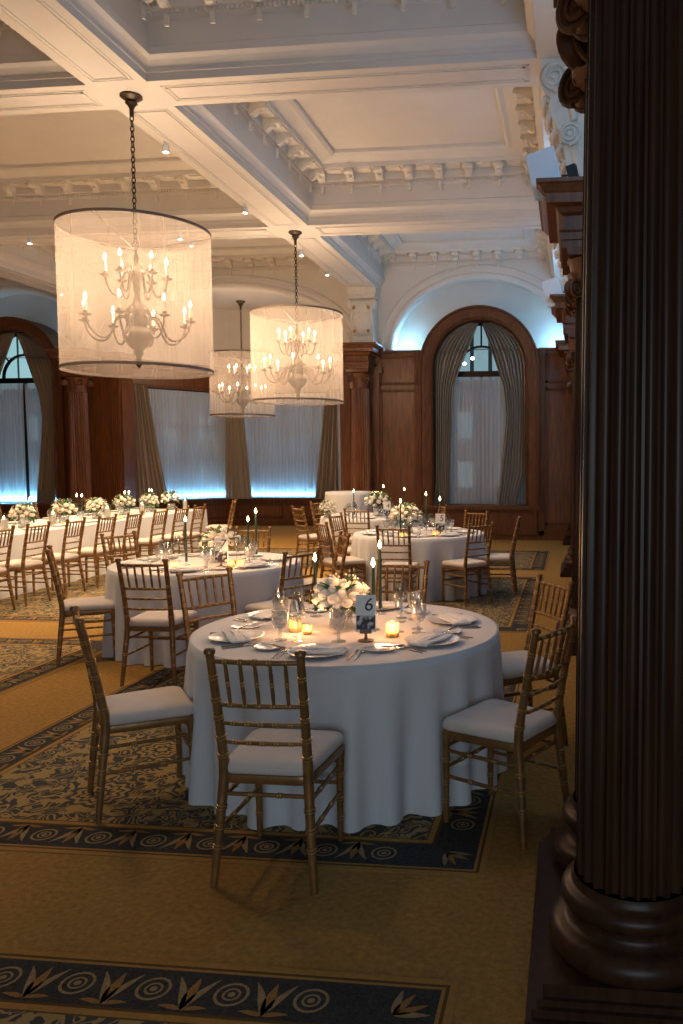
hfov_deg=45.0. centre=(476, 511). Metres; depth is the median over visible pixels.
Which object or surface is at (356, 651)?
knife
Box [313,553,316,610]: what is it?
taper candle
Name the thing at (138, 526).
chair
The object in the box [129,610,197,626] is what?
seat cushion
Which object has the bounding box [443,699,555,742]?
seat cushion
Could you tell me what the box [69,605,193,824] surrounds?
chair
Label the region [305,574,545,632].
rug
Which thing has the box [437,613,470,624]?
folded napkin
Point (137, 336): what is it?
drum chandelier
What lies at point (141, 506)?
pillar candle
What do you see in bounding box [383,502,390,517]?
table number card
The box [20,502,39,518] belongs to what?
chair
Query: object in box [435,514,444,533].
table number card
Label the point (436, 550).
round table
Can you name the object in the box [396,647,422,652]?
fork
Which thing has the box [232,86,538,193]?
trim
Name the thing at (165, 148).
ceiling spotlight
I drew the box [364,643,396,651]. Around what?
bread plate
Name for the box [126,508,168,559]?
chair
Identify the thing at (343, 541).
chair
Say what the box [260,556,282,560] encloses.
dinner plate
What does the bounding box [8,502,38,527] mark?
centrepiece
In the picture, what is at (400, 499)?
taper candle
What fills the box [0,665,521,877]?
rug
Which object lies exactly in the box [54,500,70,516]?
chair
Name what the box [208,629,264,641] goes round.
dinner plate
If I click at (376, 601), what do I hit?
dinner plate
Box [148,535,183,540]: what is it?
seat cushion
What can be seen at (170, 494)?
centrepiece
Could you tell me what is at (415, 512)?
centrepiece
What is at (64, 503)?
centrepiece
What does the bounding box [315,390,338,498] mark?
drape
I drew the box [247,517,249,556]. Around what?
taper candle
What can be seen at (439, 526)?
print
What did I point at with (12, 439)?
sheer curtain
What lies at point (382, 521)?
round table
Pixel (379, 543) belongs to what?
taper candle
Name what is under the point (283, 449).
sheer curtain
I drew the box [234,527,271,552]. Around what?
chair
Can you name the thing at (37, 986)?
rug
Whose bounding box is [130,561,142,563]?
folded napkin
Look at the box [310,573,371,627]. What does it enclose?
centrepiece
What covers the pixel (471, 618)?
dinner plate
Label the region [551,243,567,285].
console
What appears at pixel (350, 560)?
seat cushion
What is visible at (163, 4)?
trim
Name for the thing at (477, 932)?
floor
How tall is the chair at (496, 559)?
0.969 m
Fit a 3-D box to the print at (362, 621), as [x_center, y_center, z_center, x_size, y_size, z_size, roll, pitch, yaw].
[-0.572,0.569,4.140,0.096,0.072,0.002,0,-2,0]
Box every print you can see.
[215,551,226,559]
[356,615,374,629]
[436,523,444,529]
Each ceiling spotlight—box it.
[27,236,31,243]
[162,141,168,153]
[177,232,181,239]
[242,204,247,213]
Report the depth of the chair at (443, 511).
12.94 m
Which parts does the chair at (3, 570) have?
post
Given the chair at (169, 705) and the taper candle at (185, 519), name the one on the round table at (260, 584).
the taper candle at (185, 519)
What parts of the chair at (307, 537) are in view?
post, post, seat frame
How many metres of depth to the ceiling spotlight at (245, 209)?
11.19 m
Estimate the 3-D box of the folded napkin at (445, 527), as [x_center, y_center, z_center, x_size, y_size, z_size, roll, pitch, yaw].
[-0.344,0.211,10.748,0.276,0.024,0.110,2,4,32]
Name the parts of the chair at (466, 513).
post, rail, post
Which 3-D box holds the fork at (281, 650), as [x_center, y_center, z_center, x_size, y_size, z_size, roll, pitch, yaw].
[-0.954,0.679,3.870,0.022,0.010,0.200,0,4,4]
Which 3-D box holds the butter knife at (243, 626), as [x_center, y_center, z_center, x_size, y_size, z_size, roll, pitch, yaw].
[-1.270,0.626,4.475,0.014,0.010,0.225,1,4,14]
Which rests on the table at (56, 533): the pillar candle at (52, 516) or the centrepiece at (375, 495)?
the pillar candle at (52, 516)
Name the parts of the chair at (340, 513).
post, post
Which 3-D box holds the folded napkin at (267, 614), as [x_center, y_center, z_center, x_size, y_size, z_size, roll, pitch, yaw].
[-1.213,0.600,4.795,0.110,0.024,0.276,2,4,33]
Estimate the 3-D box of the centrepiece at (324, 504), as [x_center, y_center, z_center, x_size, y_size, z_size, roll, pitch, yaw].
[-2.411,-0.051,12.989,0.319,0.284,0.301,2,4,31]
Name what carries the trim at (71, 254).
attached to the wall at (532, 311)
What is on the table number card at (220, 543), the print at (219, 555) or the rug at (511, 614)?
the print at (219, 555)
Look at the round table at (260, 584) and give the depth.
6.69 m
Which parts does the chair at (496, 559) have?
leg, seat frame, post, post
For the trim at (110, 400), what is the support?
attached to the wall at (213, 328)
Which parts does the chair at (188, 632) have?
post, rail, rail, rail, post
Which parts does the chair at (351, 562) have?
post, post, seat frame, leg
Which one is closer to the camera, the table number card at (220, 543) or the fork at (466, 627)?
the fork at (466, 627)
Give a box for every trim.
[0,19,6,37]
[0,174,219,206]
[0,265,545,351]
[23,245,319,277]
[87,347,385,512]
[135,0,505,26]
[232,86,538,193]
[355,229,549,269]
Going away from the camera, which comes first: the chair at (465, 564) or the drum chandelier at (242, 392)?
the chair at (465, 564)
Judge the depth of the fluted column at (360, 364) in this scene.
16.56 m
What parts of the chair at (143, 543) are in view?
seat frame, post, post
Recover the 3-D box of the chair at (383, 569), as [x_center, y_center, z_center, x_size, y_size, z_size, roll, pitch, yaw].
[-0.895,0.610,9.107,0.436,0.969,0.515,0,4,7]
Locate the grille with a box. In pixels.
[525,147,558,198]
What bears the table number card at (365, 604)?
on the round table at (390, 708)
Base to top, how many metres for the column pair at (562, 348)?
3.960 m
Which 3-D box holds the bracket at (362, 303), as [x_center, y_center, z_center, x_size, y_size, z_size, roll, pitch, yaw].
[-2.359,-4.047,16.794,0.600,1.190,0.512,0,4,7]
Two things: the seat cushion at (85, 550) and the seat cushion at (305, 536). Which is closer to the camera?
the seat cushion at (85, 550)
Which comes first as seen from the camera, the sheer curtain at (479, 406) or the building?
the sheer curtain at (479, 406)
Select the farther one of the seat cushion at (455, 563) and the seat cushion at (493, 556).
the seat cushion at (493, 556)
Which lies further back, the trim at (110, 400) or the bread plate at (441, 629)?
the trim at (110, 400)
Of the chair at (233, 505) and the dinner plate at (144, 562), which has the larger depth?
the chair at (233, 505)
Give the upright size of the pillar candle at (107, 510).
0.239 m
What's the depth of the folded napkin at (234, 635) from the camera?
4.15 m
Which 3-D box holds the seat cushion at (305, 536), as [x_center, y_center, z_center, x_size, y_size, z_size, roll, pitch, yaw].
[-2.571,0.385,12.739,0.415,0.063,0.417,-3,5,-38]
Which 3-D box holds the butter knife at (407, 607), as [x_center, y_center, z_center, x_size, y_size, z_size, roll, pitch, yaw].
[-0.357,0.596,4.899,0.014,0.010,0.225,-3,5,-40]
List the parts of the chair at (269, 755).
post, rail, leg, rail, rail, rail, seat frame, post, leg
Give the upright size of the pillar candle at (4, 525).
0.239 m
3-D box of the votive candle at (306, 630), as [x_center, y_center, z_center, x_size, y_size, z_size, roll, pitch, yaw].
[-0.910,0.628,4.311,0.052,0.049,0.052,0,4,7]
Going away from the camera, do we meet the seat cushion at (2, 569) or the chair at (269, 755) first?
the chair at (269, 755)
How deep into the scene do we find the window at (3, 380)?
18.36 m
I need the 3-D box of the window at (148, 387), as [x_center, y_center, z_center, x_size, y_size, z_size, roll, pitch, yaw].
[-7.230,-1.643,19.768,0.060,2.730,2.706,3,5,40]
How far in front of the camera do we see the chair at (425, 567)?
5.75 m
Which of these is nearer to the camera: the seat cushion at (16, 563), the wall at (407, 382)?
the seat cushion at (16, 563)
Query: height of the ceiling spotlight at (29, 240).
0.118 m
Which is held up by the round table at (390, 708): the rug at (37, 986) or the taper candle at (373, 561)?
the taper candle at (373, 561)
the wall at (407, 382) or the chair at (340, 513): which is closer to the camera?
the chair at (340, 513)
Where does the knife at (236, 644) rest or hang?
on the round table at (390, 708)
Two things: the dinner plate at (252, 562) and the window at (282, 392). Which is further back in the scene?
the window at (282, 392)
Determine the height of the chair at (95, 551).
0.969 m
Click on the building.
(474, 360)
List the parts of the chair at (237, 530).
post, rail, rail, post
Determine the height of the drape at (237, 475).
2.720 m
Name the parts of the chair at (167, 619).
post, rail, rail, rail, rail, leg, seat frame, post, leg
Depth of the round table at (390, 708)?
3.78 m
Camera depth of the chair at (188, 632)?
5.22 m
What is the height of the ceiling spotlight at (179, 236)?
0.118 m
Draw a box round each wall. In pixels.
[0,261,564,349]
[0,316,69,522]
[111,301,348,525]
[379,305,571,540]
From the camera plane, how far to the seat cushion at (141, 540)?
11.94 m
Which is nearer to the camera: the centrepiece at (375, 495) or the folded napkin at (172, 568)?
the folded napkin at (172, 568)
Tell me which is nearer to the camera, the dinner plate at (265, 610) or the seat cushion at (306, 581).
the dinner plate at (265, 610)
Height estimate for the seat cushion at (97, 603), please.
0.063 m
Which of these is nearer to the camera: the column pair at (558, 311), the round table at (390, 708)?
the round table at (390, 708)
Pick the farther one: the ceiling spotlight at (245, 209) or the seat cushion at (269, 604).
the ceiling spotlight at (245, 209)
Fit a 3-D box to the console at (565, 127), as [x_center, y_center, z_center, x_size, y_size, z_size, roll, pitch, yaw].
[0.865,-3.405,7.405,0.595,1.270,0.632,0,4,7]
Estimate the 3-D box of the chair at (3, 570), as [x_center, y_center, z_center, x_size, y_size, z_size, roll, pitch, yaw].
[-5.421,0.638,8.852,0.515,0.969,0.436,0,4,8]
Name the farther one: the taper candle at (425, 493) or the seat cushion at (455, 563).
the taper candle at (425, 493)
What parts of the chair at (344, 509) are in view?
post, post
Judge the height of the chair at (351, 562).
0.969 m
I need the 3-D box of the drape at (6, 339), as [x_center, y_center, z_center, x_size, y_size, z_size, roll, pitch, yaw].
[-10.846,-2.105,18.212,0.990,3.810,0.151,0,4,7]
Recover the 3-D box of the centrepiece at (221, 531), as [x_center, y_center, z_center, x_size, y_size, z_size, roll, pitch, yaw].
[-2.359,0.286,7.385,0.378,0.338,0.384,0,4,3]
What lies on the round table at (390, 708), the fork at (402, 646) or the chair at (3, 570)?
the fork at (402, 646)
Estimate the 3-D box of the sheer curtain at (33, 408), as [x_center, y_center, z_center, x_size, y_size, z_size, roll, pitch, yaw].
[-9.798,-1.560,18.268,0.890,2.690,0.045,0,4,7]
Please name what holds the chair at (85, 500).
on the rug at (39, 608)
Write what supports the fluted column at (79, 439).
on the floor
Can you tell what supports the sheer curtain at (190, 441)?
hanging from the wall at (213, 328)
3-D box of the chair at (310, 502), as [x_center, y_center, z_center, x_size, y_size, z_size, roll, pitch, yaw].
[-2.595,0.293,14.045,0.515,0.969,0.436,2,4,26]
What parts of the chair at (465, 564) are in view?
leg, seat frame, post, rail, rail, rail, rail, post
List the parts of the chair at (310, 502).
post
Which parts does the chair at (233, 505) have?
post, post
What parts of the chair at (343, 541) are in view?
post, post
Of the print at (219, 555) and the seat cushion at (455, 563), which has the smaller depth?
the print at (219, 555)
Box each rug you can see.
[0,547,316,622]
[0,637,102,694]
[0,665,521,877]
[0,948,460,1023]
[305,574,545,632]
[489,550,550,570]
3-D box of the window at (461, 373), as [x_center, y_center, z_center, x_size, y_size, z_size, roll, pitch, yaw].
[0.094,-2.111,17.210,2.040,3.900,0.080,0,4,7]
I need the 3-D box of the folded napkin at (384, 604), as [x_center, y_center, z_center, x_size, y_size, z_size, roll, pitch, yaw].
[-0.614,0.581,5.055,0.276,0.024,0.110,0,4,2]
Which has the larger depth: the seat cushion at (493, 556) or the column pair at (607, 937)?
the seat cushion at (493, 556)
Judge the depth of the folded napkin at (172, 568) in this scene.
6.72 m
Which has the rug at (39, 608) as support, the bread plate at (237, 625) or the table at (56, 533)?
the table at (56, 533)
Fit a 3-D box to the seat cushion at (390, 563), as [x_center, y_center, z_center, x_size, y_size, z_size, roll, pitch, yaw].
[-0.890,0.614,9.157,0.417,0.063,0.415,0,4,7]
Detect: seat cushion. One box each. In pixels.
[0,559,42,567]
[0,567,6,572]
[31,553,78,560]
[64,596,114,611]
[67,547,108,553]
[96,686,193,725]
[97,543,134,548]
[126,538,161,543]
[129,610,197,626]
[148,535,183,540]
[167,532,199,536]
[205,525,231,529]
[228,728,343,775]
[245,599,308,611]
[298,534,331,539]
[304,578,325,589]
[323,556,365,565]
[381,562,419,570]
[442,558,486,567]
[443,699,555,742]
[478,553,513,560]
[501,650,553,679]
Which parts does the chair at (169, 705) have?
rail, post, post, seat frame, leg, leg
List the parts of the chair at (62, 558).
leg, leg, seat frame, post, post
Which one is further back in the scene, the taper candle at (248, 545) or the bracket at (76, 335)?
the bracket at (76, 335)
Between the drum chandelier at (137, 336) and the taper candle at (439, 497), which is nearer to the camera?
the drum chandelier at (137, 336)
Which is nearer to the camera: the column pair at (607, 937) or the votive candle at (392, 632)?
the column pair at (607, 937)
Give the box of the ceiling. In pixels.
[0,0,565,297]
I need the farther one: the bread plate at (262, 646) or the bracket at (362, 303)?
the bracket at (362, 303)
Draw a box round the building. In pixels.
[0,326,497,489]
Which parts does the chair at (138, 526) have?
seat frame, post, post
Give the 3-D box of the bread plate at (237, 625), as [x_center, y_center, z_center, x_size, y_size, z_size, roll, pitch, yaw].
[-1.282,0.636,4.475,0.160,0.013,0.160,-2,4,-26]
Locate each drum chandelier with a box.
[53,91,214,378]
[208,300,275,417]
[249,230,343,405]
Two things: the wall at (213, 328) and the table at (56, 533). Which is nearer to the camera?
the table at (56, 533)
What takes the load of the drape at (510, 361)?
hanging from the wall at (407, 382)
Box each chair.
[0,521,50,606]
[0,525,15,609]
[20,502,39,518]
[31,517,86,596]
[44,545,114,666]
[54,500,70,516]
[67,513,117,587]
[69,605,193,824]
[83,497,98,512]
[97,510,143,578]
[99,531,139,570]
[115,558,198,685]
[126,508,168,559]
[148,506,189,554]
[167,504,205,553]
[176,567,236,688]
[203,647,344,894]
[205,499,236,551]
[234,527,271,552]
[244,547,321,612]
[291,506,331,568]
[304,531,350,600]
[309,500,326,552]
[313,520,365,583]
[327,512,350,577]
[343,508,369,571]
[375,525,419,602]
[375,559,429,603]
[438,504,447,514]
[442,521,494,606]
[442,615,576,850]
[463,510,488,535]
[478,516,521,596]
[501,574,573,745]
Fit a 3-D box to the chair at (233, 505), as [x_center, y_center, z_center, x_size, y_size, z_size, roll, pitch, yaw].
[-4.640,0.260,14.628,0.515,0.969,0.436,-1,4,-8]
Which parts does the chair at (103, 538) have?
post, rail, rail, post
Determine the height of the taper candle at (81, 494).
0.400 m
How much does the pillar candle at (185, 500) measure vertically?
0.239 m
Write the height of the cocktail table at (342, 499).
1.054 m
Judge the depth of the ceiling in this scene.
10.32 m
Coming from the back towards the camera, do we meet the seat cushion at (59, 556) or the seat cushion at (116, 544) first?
the seat cushion at (116, 544)
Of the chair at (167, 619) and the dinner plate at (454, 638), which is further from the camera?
the chair at (167, 619)
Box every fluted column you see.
[43,347,102,515]
[332,342,383,512]
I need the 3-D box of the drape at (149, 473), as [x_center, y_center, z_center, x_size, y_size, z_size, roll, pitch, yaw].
[-7.667,-1.588,18.851,0.125,2.720,0.920,3,5,40]
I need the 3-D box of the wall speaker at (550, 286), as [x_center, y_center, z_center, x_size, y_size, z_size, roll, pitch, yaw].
[1.142,-3.075,11.347,0.405,0.413,0.332,1,4,20]
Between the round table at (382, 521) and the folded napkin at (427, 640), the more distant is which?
the round table at (382, 521)
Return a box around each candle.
[1,516,7,529]
[50,512,55,524]
[81,494,82,515]
[105,506,109,516]
[140,503,144,514]
[183,499,186,508]
[184,516,187,561]
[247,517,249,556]
[254,508,257,553]
[290,622,300,630]
[303,626,311,632]
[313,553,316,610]
[353,490,354,514]
[371,559,374,594]
[378,540,381,608]
[387,626,397,635]
[400,499,401,532]
[425,493,426,528]
[439,497,440,513]
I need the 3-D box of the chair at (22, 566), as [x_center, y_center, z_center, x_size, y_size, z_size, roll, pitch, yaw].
[-5.351,0.598,9.466,0.515,0.969,0.436,0,4,9]
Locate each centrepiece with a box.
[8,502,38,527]
[49,498,77,522]
[83,497,108,518]
[111,493,136,514]
[139,493,158,511]
[160,490,181,509]
[198,525,240,561]
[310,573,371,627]
[318,500,337,516]
[364,491,391,515]
[390,501,423,532]
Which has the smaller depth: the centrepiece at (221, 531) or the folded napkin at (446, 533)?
the centrepiece at (221, 531)
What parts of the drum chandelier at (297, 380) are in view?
arm, arm, arm, arm, arm, arm, arm, chain, turned stem, arm, arm, arm, arm, arm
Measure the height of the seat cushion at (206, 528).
0.063 m
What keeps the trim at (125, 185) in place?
attached to the ceiling
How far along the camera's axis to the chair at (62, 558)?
10.06 m
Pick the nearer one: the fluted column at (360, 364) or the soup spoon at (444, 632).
the soup spoon at (444, 632)
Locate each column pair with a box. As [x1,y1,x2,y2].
[525,0,682,1023]
[536,176,582,655]
[550,294,574,576]
[555,340,572,544]
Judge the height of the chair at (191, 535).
0.969 m
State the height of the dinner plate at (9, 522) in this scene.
0.018 m
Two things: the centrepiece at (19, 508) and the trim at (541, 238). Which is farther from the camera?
the trim at (541, 238)
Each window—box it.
[0,332,33,502]
[148,387,217,499]
[250,392,324,497]
[435,322,525,504]
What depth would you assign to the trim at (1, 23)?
7.55 m
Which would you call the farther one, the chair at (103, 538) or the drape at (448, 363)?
the drape at (448, 363)
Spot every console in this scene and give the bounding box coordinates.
[539,58,583,176]
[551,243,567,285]
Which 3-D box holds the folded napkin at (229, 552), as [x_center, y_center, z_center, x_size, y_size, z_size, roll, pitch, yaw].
[-2.412,0.397,7.951,0.276,0.024,0.110,0,4,-3]
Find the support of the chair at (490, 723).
on the floor
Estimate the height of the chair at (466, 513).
0.969 m
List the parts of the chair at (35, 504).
post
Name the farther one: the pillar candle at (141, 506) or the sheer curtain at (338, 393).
the sheer curtain at (338, 393)
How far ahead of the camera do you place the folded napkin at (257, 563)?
7.00 m
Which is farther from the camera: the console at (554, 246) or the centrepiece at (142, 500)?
the centrepiece at (142, 500)
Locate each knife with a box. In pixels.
[221,644,249,647]
[237,621,257,628]
[259,641,285,649]
[346,649,358,660]
[363,644,404,647]
[407,607,429,612]
[441,625,457,632]
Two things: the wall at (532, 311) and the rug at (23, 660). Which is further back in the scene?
the wall at (532, 311)
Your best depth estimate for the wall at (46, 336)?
17.79 m
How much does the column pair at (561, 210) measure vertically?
3.960 m
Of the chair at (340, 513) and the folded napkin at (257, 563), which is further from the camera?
the chair at (340, 513)
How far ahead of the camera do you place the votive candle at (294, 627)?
4.35 m
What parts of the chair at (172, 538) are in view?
seat frame, post, post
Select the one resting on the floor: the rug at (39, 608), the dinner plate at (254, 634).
the rug at (39, 608)
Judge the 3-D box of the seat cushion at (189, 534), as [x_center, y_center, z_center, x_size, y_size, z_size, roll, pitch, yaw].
[-4.795,0.362,13.181,0.415,0.063,0.417,0,4,6]
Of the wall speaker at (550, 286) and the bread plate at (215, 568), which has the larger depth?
the wall speaker at (550, 286)
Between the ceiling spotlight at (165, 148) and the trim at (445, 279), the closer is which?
the ceiling spotlight at (165, 148)
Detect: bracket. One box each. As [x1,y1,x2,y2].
[60,295,98,349]
[347,287,380,342]
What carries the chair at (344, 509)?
on the floor
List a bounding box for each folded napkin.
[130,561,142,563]
[148,554,177,558]
[169,567,202,570]
[222,629,251,642]
[228,551,246,553]
[237,562,267,567]
[249,608,294,618]
[268,555,282,560]
[286,646,347,654]
[376,602,401,607]
[408,632,452,646]
[437,533,457,535]
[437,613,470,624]
[445,527,461,528]
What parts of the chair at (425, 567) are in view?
post, rail, rail, post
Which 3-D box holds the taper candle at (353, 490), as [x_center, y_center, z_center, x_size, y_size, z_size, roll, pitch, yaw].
[-2.016,-0.149,13.182,0.068,0.455,0.068,0,4,7]
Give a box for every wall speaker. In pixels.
[525,146,578,200]
[541,277,563,307]
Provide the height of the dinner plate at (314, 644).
0.018 m
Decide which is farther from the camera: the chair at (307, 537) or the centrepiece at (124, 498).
the centrepiece at (124, 498)
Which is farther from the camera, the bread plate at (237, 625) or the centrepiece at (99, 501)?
the centrepiece at (99, 501)
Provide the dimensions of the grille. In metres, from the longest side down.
0.353 x 0.234 x 0.014 m
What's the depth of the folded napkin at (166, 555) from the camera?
7.61 m
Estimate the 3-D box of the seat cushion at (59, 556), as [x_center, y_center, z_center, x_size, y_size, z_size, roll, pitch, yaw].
[-5.303,0.560,10.145,0.415,0.063,0.417,0,4,6]
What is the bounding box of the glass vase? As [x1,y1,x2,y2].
[329,610,353,627]
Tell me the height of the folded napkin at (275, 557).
0.024 m
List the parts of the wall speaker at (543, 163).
mounting arm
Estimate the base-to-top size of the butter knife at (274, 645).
0.010 m
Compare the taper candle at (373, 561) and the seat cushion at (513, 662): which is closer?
the taper candle at (373, 561)
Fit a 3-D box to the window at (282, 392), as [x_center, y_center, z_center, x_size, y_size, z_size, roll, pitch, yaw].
[-4.882,-1.705,20.631,2.960,2.730,0.060,0,4,7]
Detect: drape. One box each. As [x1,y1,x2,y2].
[0,333,14,374]
[16,333,55,502]
[133,385,168,502]
[221,391,251,498]
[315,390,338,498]
[434,323,477,504]
[482,323,525,504]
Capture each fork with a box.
[271,648,286,658]
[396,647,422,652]
[402,646,426,651]
[460,627,480,628]
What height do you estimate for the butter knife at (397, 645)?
0.010 m
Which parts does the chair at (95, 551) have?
leg, leg, seat frame, post, post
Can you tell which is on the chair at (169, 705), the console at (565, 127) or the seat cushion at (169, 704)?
the seat cushion at (169, 704)
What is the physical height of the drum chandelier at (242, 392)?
2.562 m
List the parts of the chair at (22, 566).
leg, post, seat frame, rail, rail, rail, post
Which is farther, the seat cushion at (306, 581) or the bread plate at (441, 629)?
the seat cushion at (306, 581)
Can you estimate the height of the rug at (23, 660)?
0.005 m
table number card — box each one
[214,537,227,566]
[356,595,375,642]
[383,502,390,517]
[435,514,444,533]
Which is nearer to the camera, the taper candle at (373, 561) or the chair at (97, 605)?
the taper candle at (373, 561)
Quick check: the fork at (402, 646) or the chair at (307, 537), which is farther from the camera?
the chair at (307, 537)
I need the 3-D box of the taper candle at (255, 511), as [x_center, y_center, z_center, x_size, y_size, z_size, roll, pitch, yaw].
[-2.119,0.196,7.720,0.068,0.475,0.068,0,4,7]
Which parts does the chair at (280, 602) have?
post, rail, rail, rail, rail, post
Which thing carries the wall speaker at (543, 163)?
attached to the column pair at (561, 210)
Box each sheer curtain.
[0,384,26,501]
[25,384,41,501]
[148,389,230,498]
[244,393,324,497]
[337,391,340,490]
[450,377,525,503]
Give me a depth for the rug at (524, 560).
13.39 m
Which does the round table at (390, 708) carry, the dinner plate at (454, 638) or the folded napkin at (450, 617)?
the dinner plate at (454, 638)
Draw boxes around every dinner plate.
[7,521,21,523]
[121,561,153,563]
[147,555,178,558]
[169,567,202,572]
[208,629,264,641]
[236,562,269,567]
[248,609,297,618]
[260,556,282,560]
[287,643,347,657]
[376,601,399,609]
[404,633,459,645]
[428,614,477,624]
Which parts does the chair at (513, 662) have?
seat frame, post, rail, rail, rail, post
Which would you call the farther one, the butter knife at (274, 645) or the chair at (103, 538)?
the chair at (103, 538)
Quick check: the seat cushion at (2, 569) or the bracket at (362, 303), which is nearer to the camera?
the seat cushion at (2, 569)
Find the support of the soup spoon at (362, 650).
on the round table at (390, 708)
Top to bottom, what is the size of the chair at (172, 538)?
0.969 m
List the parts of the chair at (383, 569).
post, rail, rail, rail, seat frame, post, leg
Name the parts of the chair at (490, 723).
leg, leg, seat frame, post, rail, rail, rail, rail, post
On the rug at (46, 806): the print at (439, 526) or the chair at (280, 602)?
the chair at (280, 602)
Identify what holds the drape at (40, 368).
hanging from the wall at (46, 336)
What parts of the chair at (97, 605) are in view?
post, post, seat frame, leg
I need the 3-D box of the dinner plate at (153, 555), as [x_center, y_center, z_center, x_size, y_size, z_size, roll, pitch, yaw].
[-2.981,0.430,7.645,0.286,0.018,0.286,2,4,29]
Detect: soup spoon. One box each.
[221,643,258,648]
[354,649,365,660]
[444,632,472,638]
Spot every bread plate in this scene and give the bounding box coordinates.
[212,567,225,569]
[231,622,260,628]
[254,642,286,649]
[305,607,329,612]
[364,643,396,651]
[404,608,429,613]
[433,627,461,633]
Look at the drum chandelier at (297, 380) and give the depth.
12.61 m
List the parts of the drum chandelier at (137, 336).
arm, arm, arm, arm, arm, arm, arm, chain, turned stem, arm, arm, arm, arm, arm, arm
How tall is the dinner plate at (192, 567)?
0.018 m
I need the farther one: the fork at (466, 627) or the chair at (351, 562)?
the chair at (351, 562)
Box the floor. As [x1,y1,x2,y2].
[0,525,575,1023]
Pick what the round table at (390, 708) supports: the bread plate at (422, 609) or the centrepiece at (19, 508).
the bread plate at (422, 609)
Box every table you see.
[0,509,208,599]
[102,552,305,667]
[181,602,506,832]
[318,513,423,558]
[325,491,371,514]
[349,527,488,602]
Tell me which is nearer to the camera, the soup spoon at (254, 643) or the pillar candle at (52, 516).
the soup spoon at (254, 643)
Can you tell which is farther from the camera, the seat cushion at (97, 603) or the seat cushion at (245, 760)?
the seat cushion at (97, 603)
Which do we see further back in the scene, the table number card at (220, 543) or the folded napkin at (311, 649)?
the table number card at (220, 543)
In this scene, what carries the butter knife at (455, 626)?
on the bread plate at (441, 629)

